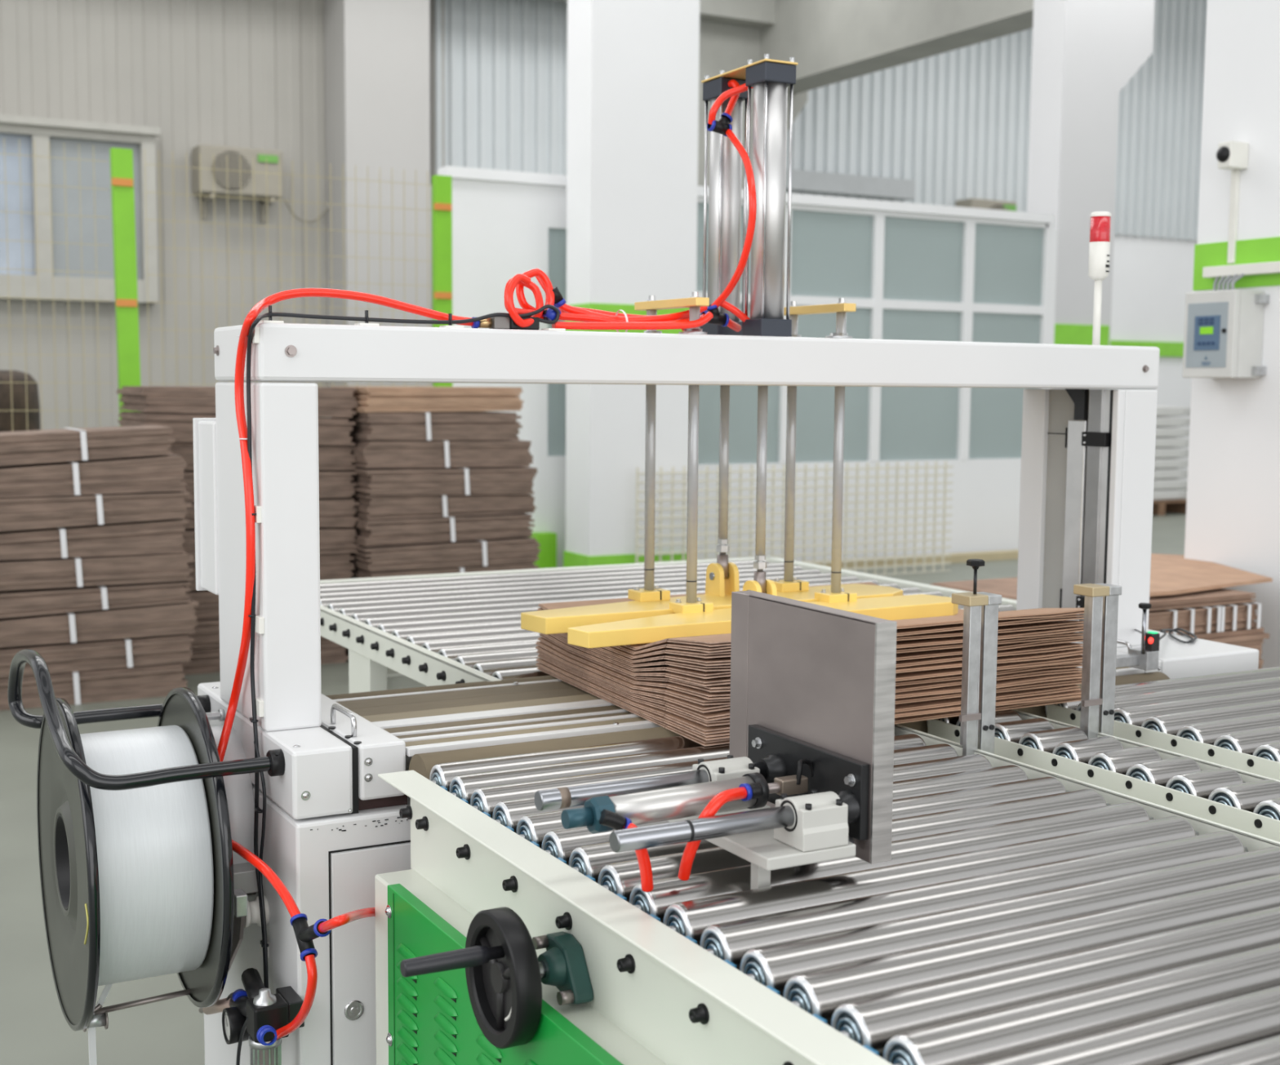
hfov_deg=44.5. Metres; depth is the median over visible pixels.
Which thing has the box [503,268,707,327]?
air hose
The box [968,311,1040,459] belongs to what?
window
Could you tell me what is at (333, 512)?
bundle
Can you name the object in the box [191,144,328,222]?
air conditioner
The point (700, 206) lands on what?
window
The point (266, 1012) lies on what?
air regulator
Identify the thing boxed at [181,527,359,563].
bundle
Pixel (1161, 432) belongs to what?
sack
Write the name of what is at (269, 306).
cable tie
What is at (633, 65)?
pillar
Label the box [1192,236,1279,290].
trim
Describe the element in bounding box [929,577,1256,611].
bundle
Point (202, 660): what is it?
bundle
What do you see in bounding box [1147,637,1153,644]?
light
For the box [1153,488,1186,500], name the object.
sack
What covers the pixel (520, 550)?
bundle
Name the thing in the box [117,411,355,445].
bundle
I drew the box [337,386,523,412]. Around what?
bundle
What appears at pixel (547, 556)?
trim
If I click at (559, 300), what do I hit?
connector
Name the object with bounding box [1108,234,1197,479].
wall
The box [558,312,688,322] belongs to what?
air hose
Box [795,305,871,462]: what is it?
window
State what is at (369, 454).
bundle
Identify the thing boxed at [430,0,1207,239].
cladding
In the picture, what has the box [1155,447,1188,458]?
sack
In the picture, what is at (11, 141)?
window
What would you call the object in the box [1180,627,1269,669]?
bundle
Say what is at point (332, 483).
bundle
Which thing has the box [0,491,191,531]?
bundle
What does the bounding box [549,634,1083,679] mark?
carton
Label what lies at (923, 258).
window
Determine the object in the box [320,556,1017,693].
conveyor
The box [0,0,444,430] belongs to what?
cladding
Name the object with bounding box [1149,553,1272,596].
cardboard sheet
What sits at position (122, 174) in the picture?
fence post
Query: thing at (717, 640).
cardboard sheet
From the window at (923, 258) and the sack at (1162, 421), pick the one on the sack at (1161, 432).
the sack at (1162, 421)
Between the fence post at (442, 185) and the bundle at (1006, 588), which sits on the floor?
the fence post at (442, 185)
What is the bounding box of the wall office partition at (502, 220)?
[437,165,1057,567]
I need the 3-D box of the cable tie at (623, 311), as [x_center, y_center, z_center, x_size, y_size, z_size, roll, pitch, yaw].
[-0.033,-0.373,2.788,0.008,0.047,0.047,-2,6,-29]
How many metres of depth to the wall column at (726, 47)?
17.76 m
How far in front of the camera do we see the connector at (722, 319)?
2.93 m
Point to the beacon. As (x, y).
(1100, 221)
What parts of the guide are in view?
cross rod, arm plate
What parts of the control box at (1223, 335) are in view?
label panel, door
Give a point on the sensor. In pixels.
(1145, 657)
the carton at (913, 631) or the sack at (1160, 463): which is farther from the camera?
the sack at (1160, 463)
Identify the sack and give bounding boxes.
[1153,478,1187,489]
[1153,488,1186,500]
[1154,457,1188,468]
[1154,468,1187,479]
[1155,416,1190,426]
[1155,426,1189,437]
[1155,437,1189,448]
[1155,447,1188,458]
[1156,405,1190,416]
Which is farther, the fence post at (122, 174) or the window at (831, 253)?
the window at (831, 253)
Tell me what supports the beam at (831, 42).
attached to the wall column at (726, 47)
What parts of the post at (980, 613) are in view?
threaded stem, star knob, angle plate, angle plate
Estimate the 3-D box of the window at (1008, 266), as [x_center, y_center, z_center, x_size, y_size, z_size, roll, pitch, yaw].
[2.981,-2.168,12.707,0.767,0.634,0.015,-2,6,-29]
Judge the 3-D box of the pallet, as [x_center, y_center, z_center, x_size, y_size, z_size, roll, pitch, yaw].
[5.461,-0.308,17.538,1.096,0.155,1.000,-2,6,-29]
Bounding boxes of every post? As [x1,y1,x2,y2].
[109,147,142,426]
[431,174,453,386]
[951,559,1001,755]
[1073,583,1121,738]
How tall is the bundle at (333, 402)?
0.146 m
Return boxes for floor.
[0,488,1186,1064]
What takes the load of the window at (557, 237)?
in the wall office partition at (502, 220)
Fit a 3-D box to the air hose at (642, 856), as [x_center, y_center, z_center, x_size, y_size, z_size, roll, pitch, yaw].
[0.002,0.357,1.720,0.022,0.086,0.048,4,7,36]
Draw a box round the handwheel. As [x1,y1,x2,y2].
[400,906,593,1048]
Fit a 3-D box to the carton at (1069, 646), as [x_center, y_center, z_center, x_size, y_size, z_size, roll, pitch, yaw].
[0.299,0.203,2.950,0.849,0.038,0.724,-2,6,-29]
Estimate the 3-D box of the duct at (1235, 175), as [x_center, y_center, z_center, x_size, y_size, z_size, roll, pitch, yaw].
[2.078,-1.104,5.481,0.016,0.321,0.028,-2,6,-29]
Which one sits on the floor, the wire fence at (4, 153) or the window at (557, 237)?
the wire fence at (4, 153)
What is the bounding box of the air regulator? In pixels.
[199,968,304,1064]
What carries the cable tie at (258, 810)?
attached to the power cable at (260, 317)
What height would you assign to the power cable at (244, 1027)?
0.137 m
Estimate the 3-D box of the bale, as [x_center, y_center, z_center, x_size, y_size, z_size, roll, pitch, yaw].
[-3.701,-0.215,8.941,0.537,1.418,0.537,-2,6,-29]
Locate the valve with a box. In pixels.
[471,316,539,329]
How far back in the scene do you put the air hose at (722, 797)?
1.74 m
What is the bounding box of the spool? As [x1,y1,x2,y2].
[36,687,234,1031]
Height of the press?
1.044 m
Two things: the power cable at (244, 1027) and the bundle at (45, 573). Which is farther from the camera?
the bundle at (45, 573)
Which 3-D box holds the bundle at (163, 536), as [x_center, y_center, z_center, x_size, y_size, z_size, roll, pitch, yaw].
[-2.428,0.014,6.774,0.839,0.143,0.438,-2,6,-29]
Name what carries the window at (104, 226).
attached to the window at (40, 129)
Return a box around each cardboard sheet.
[537,582,1084,650]
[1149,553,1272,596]
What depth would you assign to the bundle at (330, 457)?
7.55 m
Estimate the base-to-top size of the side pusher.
0.436 m
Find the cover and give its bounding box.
[385,884,623,1064]
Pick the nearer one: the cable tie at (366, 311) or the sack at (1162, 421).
the cable tie at (366, 311)
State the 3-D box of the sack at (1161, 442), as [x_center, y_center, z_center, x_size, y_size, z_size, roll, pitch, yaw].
[5.441,-1.013,17.458,1.036,0.114,0.900,-2,6,-29]
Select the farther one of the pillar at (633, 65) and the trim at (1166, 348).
the trim at (1166, 348)
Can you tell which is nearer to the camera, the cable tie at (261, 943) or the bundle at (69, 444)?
the cable tie at (261, 943)
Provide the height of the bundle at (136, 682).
0.139 m
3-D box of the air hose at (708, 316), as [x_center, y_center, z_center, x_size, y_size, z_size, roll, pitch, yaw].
[-0.009,-0.375,2.767,0.320,0.039,0.013,-2,6,-29]
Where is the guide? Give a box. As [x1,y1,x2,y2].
[83,888,256,1032]
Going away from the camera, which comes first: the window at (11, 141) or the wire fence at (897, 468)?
the wire fence at (897, 468)
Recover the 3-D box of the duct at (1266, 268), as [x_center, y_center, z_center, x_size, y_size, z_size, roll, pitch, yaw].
[2.262,-0.880,5.125,0.050,0.037,1.017,-2,6,-29]
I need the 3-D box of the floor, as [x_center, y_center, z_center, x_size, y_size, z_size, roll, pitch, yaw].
[4.991,0.527,9.682,30.000,0.050,28.000,-2,6,-29]
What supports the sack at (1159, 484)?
on the sack at (1170, 494)
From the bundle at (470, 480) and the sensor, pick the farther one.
the bundle at (470, 480)
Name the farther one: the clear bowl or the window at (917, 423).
the window at (917, 423)
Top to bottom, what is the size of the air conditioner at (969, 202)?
0.840 m
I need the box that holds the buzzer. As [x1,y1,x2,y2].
[1088,241,1110,279]
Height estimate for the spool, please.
0.516 m
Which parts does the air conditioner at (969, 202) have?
name plate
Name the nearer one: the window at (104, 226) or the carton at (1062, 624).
the carton at (1062, 624)
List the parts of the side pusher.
support post, plate, cylinder rod, bracket plate, push plate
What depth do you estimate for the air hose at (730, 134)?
2.84 m
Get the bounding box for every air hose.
[217,288,473,961]
[274,955,317,1039]
[317,907,375,933]
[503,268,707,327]
[551,311,713,329]
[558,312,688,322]
[559,306,688,319]
[623,822,653,893]
[677,786,746,880]
[707,83,753,124]
[711,128,756,307]
[720,300,750,322]
[724,79,740,115]
[726,318,741,332]
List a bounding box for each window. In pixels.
[0,114,160,303]
[0,133,35,275]
[48,137,142,279]
[547,227,566,456]
[696,202,751,293]
[697,302,779,464]
[790,209,872,298]
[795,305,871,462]
[879,308,960,461]
[883,216,963,302]
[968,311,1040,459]
[973,222,1043,306]
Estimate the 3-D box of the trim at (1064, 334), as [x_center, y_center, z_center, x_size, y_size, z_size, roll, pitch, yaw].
[3.990,-1.769,14.180,0.664,0.223,0.035,-2,6,-29]
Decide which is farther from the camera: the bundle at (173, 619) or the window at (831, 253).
the window at (831, 253)
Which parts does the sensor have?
stem, star knob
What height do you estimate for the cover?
0.602 m
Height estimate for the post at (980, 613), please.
0.421 m
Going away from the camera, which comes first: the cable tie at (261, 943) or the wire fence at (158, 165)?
the cable tie at (261, 943)
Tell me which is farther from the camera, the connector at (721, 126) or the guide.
the connector at (721, 126)
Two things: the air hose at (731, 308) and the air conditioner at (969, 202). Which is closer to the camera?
the air hose at (731, 308)
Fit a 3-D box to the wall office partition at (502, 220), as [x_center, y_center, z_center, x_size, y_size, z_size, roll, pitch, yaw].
[1.045,-1.123,11.739,5.382,2.784,0.170,-2,6,-29]
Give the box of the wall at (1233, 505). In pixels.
[1184,0,1279,668]
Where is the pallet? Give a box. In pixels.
[1152,498,1186,515]
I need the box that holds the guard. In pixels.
[7,648,284,791]
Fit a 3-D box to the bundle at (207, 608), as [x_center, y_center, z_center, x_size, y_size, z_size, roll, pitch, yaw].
[-1.944,0.309,7.710,0.954,0.131,0.618,-2,6,-29]
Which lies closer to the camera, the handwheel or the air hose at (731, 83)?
the handwheel
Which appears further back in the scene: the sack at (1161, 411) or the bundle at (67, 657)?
the sack at (1161, 411)
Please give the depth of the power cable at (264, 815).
2.46 m
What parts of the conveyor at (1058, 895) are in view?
frame, bearing seat, bearing seat, bearing seat, bearing seat, rail, bearing seat, bearing seat, bearing seat, bearing seat, bearing seat, bearing seat, rail, rail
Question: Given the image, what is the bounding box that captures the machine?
[192,320,1258,1064]
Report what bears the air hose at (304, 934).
attached to the machine
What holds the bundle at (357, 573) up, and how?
on the bundle
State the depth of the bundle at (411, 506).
7.70 m
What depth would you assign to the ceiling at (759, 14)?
17.51 m
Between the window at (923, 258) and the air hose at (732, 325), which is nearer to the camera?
the air hose at (732, 325)
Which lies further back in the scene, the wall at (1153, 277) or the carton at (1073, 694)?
the wall at (1153, 277)
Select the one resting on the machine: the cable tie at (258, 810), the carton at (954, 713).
the carton at (954, 713)
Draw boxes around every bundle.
[0,424,175,466]
[0,453,186,497]
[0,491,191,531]
[0,518,187,560]
[0,552,194,591]
[0,581,191,618]
[0,598,198,647]
[0,634,193,678]
[0,662,187,711]
[115,386,358,417]
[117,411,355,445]
[168,441,355,470]
[180,470,356,502]
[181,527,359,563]
[181,638,348,675]
[182,497,359,528]
[185,590,218,619]
[186,552,354,591]
[186,618,324,648]
[331,411,522,439]
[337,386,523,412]
[345,438,533,468]
[345,492,536,520]
[346,466,537,495]
[347,537,540,572]
[348,513,534,546]
[351,563,538,578]
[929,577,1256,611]
[1148,602,1261,635]
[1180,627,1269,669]
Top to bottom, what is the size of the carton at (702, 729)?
0.014 m
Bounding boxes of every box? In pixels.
[1182,273,1270,377]
[1216,140,1248,170]
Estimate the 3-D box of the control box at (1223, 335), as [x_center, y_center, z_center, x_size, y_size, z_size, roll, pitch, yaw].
[2.033,-0.721,5.443,0.158,0.364,0.235,-2,6,-29]
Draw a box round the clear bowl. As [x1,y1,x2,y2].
[248,1035,281,1064]
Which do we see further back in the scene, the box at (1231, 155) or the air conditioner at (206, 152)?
the air conditioner at (206, 152)
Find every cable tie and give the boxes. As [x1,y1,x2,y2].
[249,717,257,723]
[254,807,262,813]
[260,940,268,947]
[268,305,272,320]
[364,310,368,323]
[448,313,452,325]
[615,309,628,332]
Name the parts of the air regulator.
manifold arm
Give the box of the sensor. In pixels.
[1115,602,1159,671]
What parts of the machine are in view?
cabinet lid, arch post, gap shadow plate, bail handle, cabinet door, hinge plate, arch post, hinge plate, bail handle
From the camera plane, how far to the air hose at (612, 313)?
2.80 m
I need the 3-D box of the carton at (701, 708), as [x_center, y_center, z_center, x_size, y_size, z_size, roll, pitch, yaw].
[0.296,0.238,2.954,0.849,0.025,0.722,-2,6,-29]
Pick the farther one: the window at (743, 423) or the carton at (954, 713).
the window at (743, 423)
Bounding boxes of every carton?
[535,641,1082,705]
[535,645,1082,713]
[535,657,1080,734]
[535,662,1081,741]
[536,649,1081,721]
[537,608,1084,654]
[537,637,1082,700]
[537,653,1081,726]
[537,666,1080,746]
[538,632,1083,686]
[539,634,1083,692]
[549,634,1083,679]
[555,632,1083,671]
[560,625,1084,666]
[602,620,1084,659]
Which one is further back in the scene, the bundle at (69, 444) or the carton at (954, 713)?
the bundle at (69, 444)
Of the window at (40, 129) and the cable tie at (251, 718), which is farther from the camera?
the window at (40, 129)
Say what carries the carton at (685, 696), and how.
on the carton at (701, 708)
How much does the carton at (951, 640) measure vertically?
0.049 m
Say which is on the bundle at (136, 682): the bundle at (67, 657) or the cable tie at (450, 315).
the bundle at (67, 657)
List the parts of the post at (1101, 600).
angle plate, angle plate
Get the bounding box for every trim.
[529,532,556,568]
[564,302,689,333]
[786,168,915,199]
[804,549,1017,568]
[1053,324,1109,345]
[1110,340,1183,356]
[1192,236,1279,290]
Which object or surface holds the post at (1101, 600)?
attached to the conveyor at (1058, 895)
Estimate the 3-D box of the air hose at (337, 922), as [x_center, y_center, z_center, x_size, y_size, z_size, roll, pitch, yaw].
[-0.388,0.551,2.228,0.063,0.131,0.352,1,5,9]
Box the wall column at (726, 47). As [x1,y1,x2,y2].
[697,20,807,189]
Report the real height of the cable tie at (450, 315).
0.021 m
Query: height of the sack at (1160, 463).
0.114 m
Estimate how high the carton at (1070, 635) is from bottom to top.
0.045 m
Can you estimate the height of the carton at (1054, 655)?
0.036 m
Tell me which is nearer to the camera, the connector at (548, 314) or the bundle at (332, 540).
the connector at (548, 314)
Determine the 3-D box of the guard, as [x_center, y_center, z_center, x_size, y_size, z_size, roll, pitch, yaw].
[-0.809,0.270,2.519,0.328,0.170,0.544,-2,6,-29]
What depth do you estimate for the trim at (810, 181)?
19.13 m
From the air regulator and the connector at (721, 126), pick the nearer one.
the air regulator
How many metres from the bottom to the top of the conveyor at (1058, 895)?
0.800 m
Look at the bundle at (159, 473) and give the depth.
6.58 m
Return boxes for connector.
[542,306,561,320]
[551,286,565,307]
[700,304,728,326]
[706,112,733,137]
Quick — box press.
[520,53,958,648]
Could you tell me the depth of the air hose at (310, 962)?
2.18 m
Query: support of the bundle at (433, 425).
on the bundle at (369, 454)
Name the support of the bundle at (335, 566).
on the bundle at (207, 608)
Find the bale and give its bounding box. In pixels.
[0,369,40,431]
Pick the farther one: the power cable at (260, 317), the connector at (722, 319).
the connector at (722, 319)
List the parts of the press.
guide rod, guide rod, tie rod, press plate, tie rod, piston rod, tie rod, tie rod, tie plate, piston rod, press plate, tie rod, tie rod, guide rod, guide rod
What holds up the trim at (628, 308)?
attached to the pillar at (633, 65)
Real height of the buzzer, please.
0.079 m
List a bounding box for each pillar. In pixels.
[324,0,431,417]
[565,0,699,555]
[1026,0,1155,389]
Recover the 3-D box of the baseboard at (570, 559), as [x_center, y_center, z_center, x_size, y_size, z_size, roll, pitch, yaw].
[-0.072,0.243,10.736,0.822,0.234,0.380,-2,6,-29]
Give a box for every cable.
[235,1017,248,1064]
[246,304,559,987]
[253,742,268,988]
[1160,628,1196,643]
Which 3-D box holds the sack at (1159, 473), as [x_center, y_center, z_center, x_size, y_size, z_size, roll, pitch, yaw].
[5.426,-0.670,17.483,1.008,0.114,0.900,-2,6,-29]
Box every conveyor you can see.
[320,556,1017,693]
[374,666,1279,1064]
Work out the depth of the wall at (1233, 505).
5.46 m
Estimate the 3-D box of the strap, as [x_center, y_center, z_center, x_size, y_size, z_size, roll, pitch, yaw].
[-0.859,0.891,2.540,0.009,0.400,0.075,4,6,33]
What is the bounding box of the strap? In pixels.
[88,984,112,1064]
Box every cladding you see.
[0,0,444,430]
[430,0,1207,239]
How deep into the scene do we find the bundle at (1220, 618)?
4.84 m
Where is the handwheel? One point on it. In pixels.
(504, 974)
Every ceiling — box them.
[557,0,775,28]
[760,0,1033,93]
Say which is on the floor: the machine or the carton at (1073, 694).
the machine
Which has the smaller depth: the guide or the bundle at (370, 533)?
the guide
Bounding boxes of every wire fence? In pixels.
[0,137,113,431]
[144,148,433,386]
[635,461,953,575]
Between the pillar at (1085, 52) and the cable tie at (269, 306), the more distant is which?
the pillar at (1085, 52)
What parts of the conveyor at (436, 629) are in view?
leg, rail, rail, rail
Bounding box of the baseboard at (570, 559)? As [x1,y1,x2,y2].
[563,551,686,567]
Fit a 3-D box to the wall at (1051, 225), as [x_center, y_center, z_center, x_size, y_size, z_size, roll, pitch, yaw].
[2.637,-1.347,14.274,0.100,2.784,3.000,-2,6,-29]
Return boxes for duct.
[1202,261,1279,278]
[1226,169,1239,263]
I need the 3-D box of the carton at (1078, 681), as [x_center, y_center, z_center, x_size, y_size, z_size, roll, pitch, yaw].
[0.309,0.256,2.959,0.866,0.018,0.728,-2,6,-29]
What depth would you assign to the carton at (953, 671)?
2.69 m
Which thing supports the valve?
on the machine
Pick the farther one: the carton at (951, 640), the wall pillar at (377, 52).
the wall pillar at (377, 52)
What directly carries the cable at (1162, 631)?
on the machine
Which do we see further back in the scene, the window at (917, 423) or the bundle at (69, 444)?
the window at (917, 423)
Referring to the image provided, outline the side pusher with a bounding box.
[533,591,897,889]
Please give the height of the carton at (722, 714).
0.022 m
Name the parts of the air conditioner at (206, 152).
casing, name plate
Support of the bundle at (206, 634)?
on the bundle at (202, 660)
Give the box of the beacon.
[1088,211,1111,345]
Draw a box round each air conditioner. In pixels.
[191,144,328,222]
[955,198,1016,211]
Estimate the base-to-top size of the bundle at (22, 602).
0.108 m
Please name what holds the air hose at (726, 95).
attached to the connector at (721, 126)

